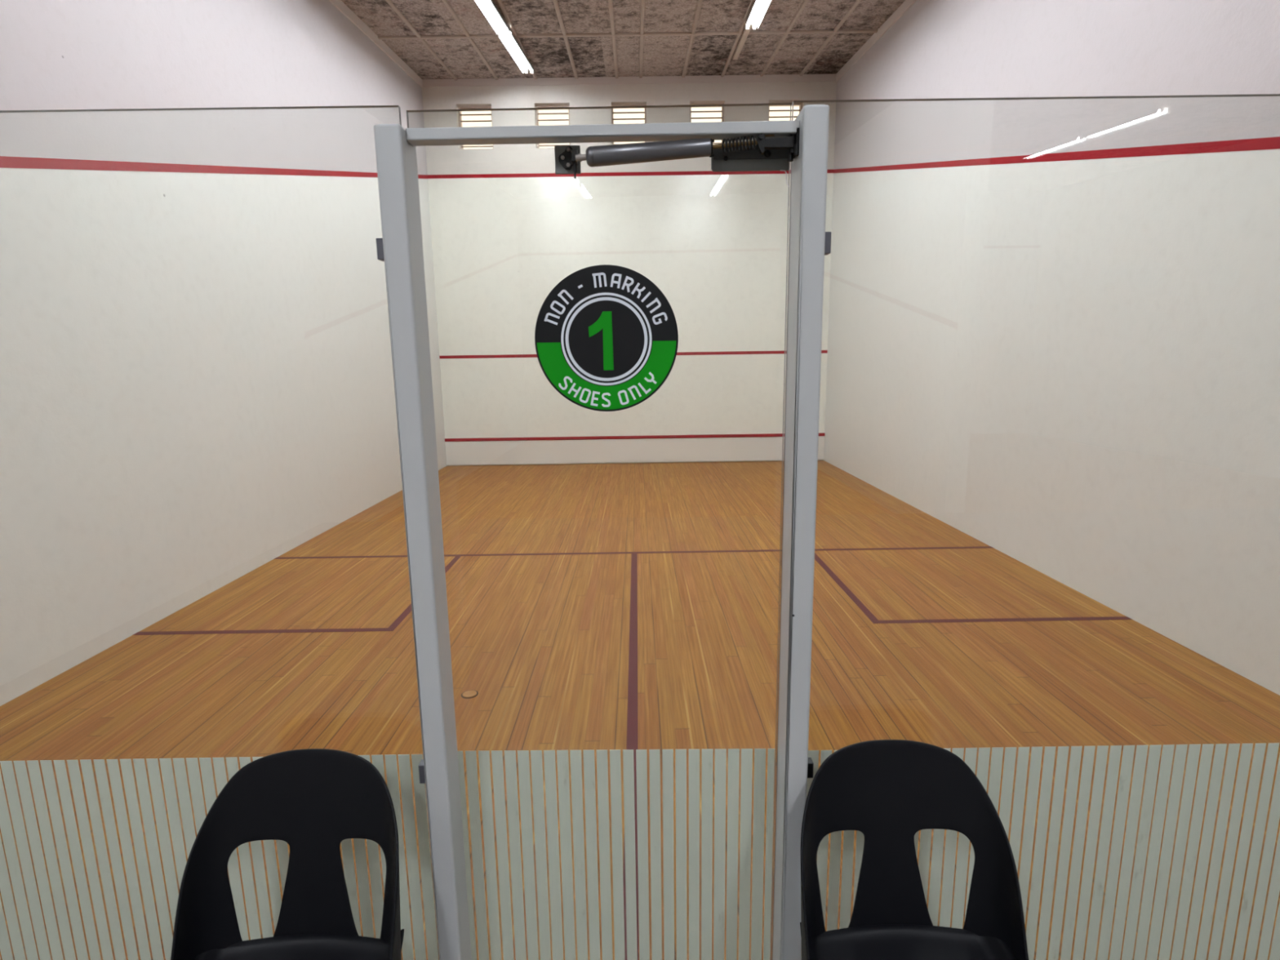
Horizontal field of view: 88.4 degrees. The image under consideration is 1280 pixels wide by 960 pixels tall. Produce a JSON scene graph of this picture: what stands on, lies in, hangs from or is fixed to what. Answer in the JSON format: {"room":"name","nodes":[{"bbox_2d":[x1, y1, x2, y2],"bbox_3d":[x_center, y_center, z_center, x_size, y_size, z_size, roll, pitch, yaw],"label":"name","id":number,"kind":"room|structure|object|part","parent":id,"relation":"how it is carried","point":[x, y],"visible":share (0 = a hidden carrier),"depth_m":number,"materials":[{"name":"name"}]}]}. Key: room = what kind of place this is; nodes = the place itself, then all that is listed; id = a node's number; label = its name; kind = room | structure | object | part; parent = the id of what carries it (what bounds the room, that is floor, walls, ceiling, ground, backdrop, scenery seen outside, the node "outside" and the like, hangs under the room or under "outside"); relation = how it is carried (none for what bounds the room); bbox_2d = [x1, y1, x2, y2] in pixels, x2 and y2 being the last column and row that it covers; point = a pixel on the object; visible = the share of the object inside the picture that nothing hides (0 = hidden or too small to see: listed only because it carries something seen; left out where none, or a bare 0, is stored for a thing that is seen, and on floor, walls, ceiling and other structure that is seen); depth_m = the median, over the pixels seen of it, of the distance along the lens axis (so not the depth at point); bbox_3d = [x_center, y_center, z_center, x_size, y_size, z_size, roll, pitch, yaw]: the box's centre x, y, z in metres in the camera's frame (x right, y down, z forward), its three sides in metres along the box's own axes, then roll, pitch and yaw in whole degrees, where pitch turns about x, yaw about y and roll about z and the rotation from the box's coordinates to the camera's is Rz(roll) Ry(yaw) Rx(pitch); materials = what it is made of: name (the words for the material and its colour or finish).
{"room":"squash court viewing area","nodes":[
{"label":"squash court viewing area","id":0,"kind":"room"},
{"bbox_2d":[0,0,446,706],"bbox_3d":[-3.396,-2.431,5.817,0.202,6.420,9.750,-1,10,0],"label":"wall","id":1,"kind":"structure","parent":0,"point":[197,384],"depth_m":4.65,"materials":[{"name":"paint"}]},
{"bbox_2d":[328,0,422,87],"bbox_3d":[-3.320,-4.724,5.423,0.021,1.182,9.730,-1,10,0],"label":"trim","id":2,"kind":"structure","parent":1,"relation":"attached to","point":[340,5],"depth_m":8.25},
{"bbox_2d":[341,0,905,80],"bbox_3d":[-0.132,-4.911,5.478,6.800,1.260,9.910,-1,10,0],"label":"ceiling","id":3,"kind":"structure","parent":0,"point":[437,39],"depth_m":8.38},
{"bbox_2d":[474,0,511,35],"bbox_3d":[-1.696,-5.312,7.351,0.168,0.270,1.518,0,10,2],"label":"fluorescent light","id":4,"kind":"object","parent":3,"relation":"attached to","point":[488,7],"visible":1,"depth_m":7.60,"materials":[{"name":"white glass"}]},
{"bbox_2d":[498,29,534,74],"bbox_3d":[-1.639,-5.742,8.819,0.168,0.270,1.518,0,10,2],"label":"fluorescent light","id":5,"kind":"object","parent":3,"relation":"attached to","point":[510,42],"visible":0.81,"depth_m":8.75,"materials":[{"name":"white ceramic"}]},
{"bbox_2d":[733,23,752,59],"bbox_3d":[1.345,-5.764,8.643,0.064,0.188,1.296,-1,10,0],"label":"fluorescent light","id":6,"kind":"object","parent":3,"relation":"attached to","point":[746,32],"visible":0.68,"depth_m":8.63,"materials":[{"name":"white plastic"}]},
{"bbox_2d":[744,0,771,29],"bbox_3d":[1.357,-5.338,7.291,0.168,0.270,1.518,-1,10,0],"label":"fluorescent light","id":7,"kind":"object","parent":3,"relation":"attached to","point":[759,7],"visible":1,"depth_m":7.63,"materials":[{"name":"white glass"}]},
{"bbox_2d":[422,81,836,466],"bbox_3d":[-0.123,-3.339,10.689,6.800,6.420,0.192,-1,10,0],"label":"wall","id":8,"kind":"structure","parent":0,"point":[507,228],"depth_m":10.61,"materials":[{"name":"paint"}]},
{"bbox_2d":[457,106,493,149],"bbox_3d":[-2.570,-5.529,10.377,0.540,0.657,0.100,-1,10,0],"label":"air vent","id":9,"kind":"object","parent":8,"relation":"in","point":[460,114],"visible":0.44,"depth_m":10.31,"materials":[{"name":"white metal"}]},
{"bbox_2d":[535,105,570,148],"bbox_3d":[-1.360,-5.547,10.380,0.536,0.657,0.100,-1,10,0],"label":"air vent","id":10,"kind":"object","parent":8,"relation":"in","point":[540,106],"visible":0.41,"depth_m":10.30,"materials":[{"name":"white metal"}]},
{"bbox_2d":[422,74,835,87],"bbox_3d":[-0.163,-6.149,10.120,6.400,0.102,0.019,-1,10,0],"label":"trim","id":11,"kind":"structure","parent":8,"relation":"attached to","point":[780,77],"depth_m":10.11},
{"bbox_2d":[611,104,646,144],"bbox_3d":[-0.171,-5.565,10.383,0.544,0.657,0.100,-1,10,0],"label":"air vent","id":12,"kind":"object","parent":8,"relation":"in","point":[612,112],"visible":0.31,"depth_m":10.31,"materials":[{"name":"white metal"}]},
{"bbox_2d":[689,102,724,144],"bbox_3d":[1.047,-5.583,10.387,0.541,0.657,0.100,-1,10,0],"label":"air vent","id":13,"kind":"object","parent":8,"relation":"in","point":[722,107],"visible":0.27,"depth_m":10.32,"materials":[{"name":"white metal"}]},
{"bbox_2d":[768,102,802,120],"bbox_3d":[2.273,-5.601,10.390,0.542,0.657,0.100,-1,10,0],"label":"air vent","id":14,"kind":"object","parent":8,"relation":"in","point":[800,104],"visible":0.23,"depth_m":10.33,"materials":[{"name":"white metal"}]},
{"bbox_2d":[0,460,1279,959],"bbox_3d":[-0.052,0.620,6.379,6.400,0.121,9.738,-1,10,0],"label":"floor","id":15,"kind":"structure","parent":0,"point":[632,606],"depth_m":3.73,"materials":[{"name":"brown wood"}]},
{"bbox_2d":[461,689,478,698],"bbox_3d":[-0.875,1.099,3.377,0.086,0.005,0.086,-1,10,0],"label":"plug","id":16,"kind":"object","parent":15,"relation":"on","point":[468,694],"visible":1,"depth_m":3.37,"materials":[{"name":"wood"}]},
{"bbox_2d":[0,93,1279,959],"bbox_3d":[-0.043,0.362,1.383,6.394,2.127,0.011,-1,10,0],"label":"wall","id":17,"kind":"structure","parent":0,"point":[193,767],"depth_m":1.47,"materials":[{"name":"clear glass"}]},
{"bbox_3d":[-1.831,0.388,1.378,2.817,2.127,0.010,-1,10,0],"label":"glass pane","id":18,"kind":"part","parent":17,"relation":"part of","materials":[{"name":"clear glass"}]},
{"bbox_2d":[406,102,791,959],"bbox_3d":[-0.062,0.294,1.376,0.703,1.982,0.013,-1,10,1],"label":"door","id":19,"kind":"structure","parent":17,"relation":"in","point":[720,753],"depth_m":1.48,"materials":[{"name":"clear glass"}]},
{"bbox_2d":[534,264,678,411],"bbox_3d":[-0.065,-0.271,1.269,0.277,0.277,0.002,-1,10,1],"label":"sign","id":20,"kind":"object","parent":19,"relation":"attached to","point":[606,335],"visible":1,"depth_m":1.27,"materials":[{"name":"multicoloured plastic"}]},
{"bbox_2d":[373,104,831,959],"bbox_3d":[-0.054,0.339,1.329,0.840,1.990,0.086,-1,10,0],"label":"door frame","id":21,"kind":"structure","parent":17,"relation":"attached to","point":[400,247],"depth_m":1.24,"materials":[{"name":"grey paint"}]},
{"bbox_3d":[-0.417,0.356,1.329,0.048,1.968,0.082,-1,10,0],"label":"post","id":22,"kind":"part","parent":21,"relation":"part of","materials":[{"name":"grey metal"}]},
{"bbox_3d":[-0.065,-0.611,1.160,0.685,0.020,0.034,-1,10,0],"label":"head rail","id":23,"kind":"part","parent":21,"relation":"part of","materials":[{"name":"grey metal"}]},
{"bbox_3d":[0.314,0.335,1.329,0.045,1.989,0.082,-1,10,0],"label":"post","id":24,"kind":"part","parent":21,"relation":"part of","materials":[{"name":"grey metal"}]},
{"bbox_2d":[554,127,799,186],"bbox_3d":[0.063,-0.577,1.175,0.435,0.096,0.059,-1,10,0],"label":"door closer","id":25,"kind":"object","parent":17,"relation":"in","point":[761,153],"depth_m":1.16,"materials":[{"name":"black metal"}]},
{"bbox_3d":[-0.132,-0.584,1.199,0.046,0.048,0.004,-1,10,0],"label":"mounting plate","id":26,"kind":"part","parent":25,"relation":"part of","materials":[{"name":"black metal"}]},
{"bbox_3d":[0.170,-0.591,1.159,0.093,0.015,0.007,-1,10,0],"label":"piston rod","id":27,"kind":"part","parent":25,"relation":"part of","materials":[{"name":"gold metal"}]},
{"bbox_3d":[0.202,-0.588,1.201,0.142,0.044,0.004,-1,10,0],"label":"patch plate","id":28,"kind":"part","parent":25,"relation":"part of","materials":[{"name":"black metal"}]},
{"bbox_3d":[0.212,-0.592,1.159,0.016,0.033,0.024,-1,10,0],"label":"lever","id":29,"kind":"part","parent":25,"relation":"part of","materials":[{"name":"black metal"}]},
{"bbox_3d":[0.243,-0.594,1.159,0.054,0.018,0.016,-1,10,0],"label":"arm","id":30,"kind":"part","parent":25,"relation":"part of","materials":[{"name":"black metal"}]},
{"bbox_3d":[1.724,0.336,1.387,2.860,2.126,0.010,-1,10,0],"label":"glass pane","id":31,"kind":"part","parent":17,"relation":"part of","materials":[{"name":"clear glass"}]},
{"bbox_2d":[823,0,1279,695],"bbox_3d":[3.202,-2.530,5.834,0.202,6.420,9.750,-1,10,0],"label":"wall","id":32,"kind":"structure","parent":0,"point":[1054,332],"depth_m":4.67,"materials":[{"name":"paint"}]},
{"bbox_2d":[835,0,916,82],"bbox_3d":[3.060,-4.820,5.439,0.021,1.182,9.730,-1,10,0],"label":"trim","id":33,"kind":"structure","parent":32,"relation":"attached to","point":[906,4],"depth_m":8.43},
{"bbox_3d":[3.286,1.836,-1.066,13.400,0.220,5.240,-1,10,0],"label":"floor","id":34,"kind":"structure","parent":0,"visible":0},
{"bbox_2d":[170,748,404,959],"bbox_3d":[-0.663,0.981,1.189,0.413,0.792,0.466,-1,10,0],"label":"plastic chair","id":35,"kind":"object","parent":34,"relation":"on","point":[311,800],"visible":1,"depth_m":1.33,"materials":[{"name":"black plastic"}]},
{"bbox_3d":[-0.663,0.974,1.153,0.412,0.106,0.399,-1,10,0],"label":"seat","id":36,"kind":"part","parent":35,"relation":"part of","materials":[{"name":"black plastic"}]},
{"bbox_2d":[800,739,1028,959],"bbox_3d":[0.516,0.963,1.192,0.413,0.792,0.466,-1,10,0],"label":"plastic chair","id":37,"kind":"object","parent":34,"relation":"on","point":[888,791],"visible":1,"depth_m":1.33,"materials":[{"name":"black plastic"}]},
{"bbox_3d":[0.516,0.956,1.157,0.412,0.106,0.399,-1,10,0],"label":"seat","id":38,"kind":"part","parent":37,"relation":"part of","materials":[{"name":"black plastic"}]}
]}

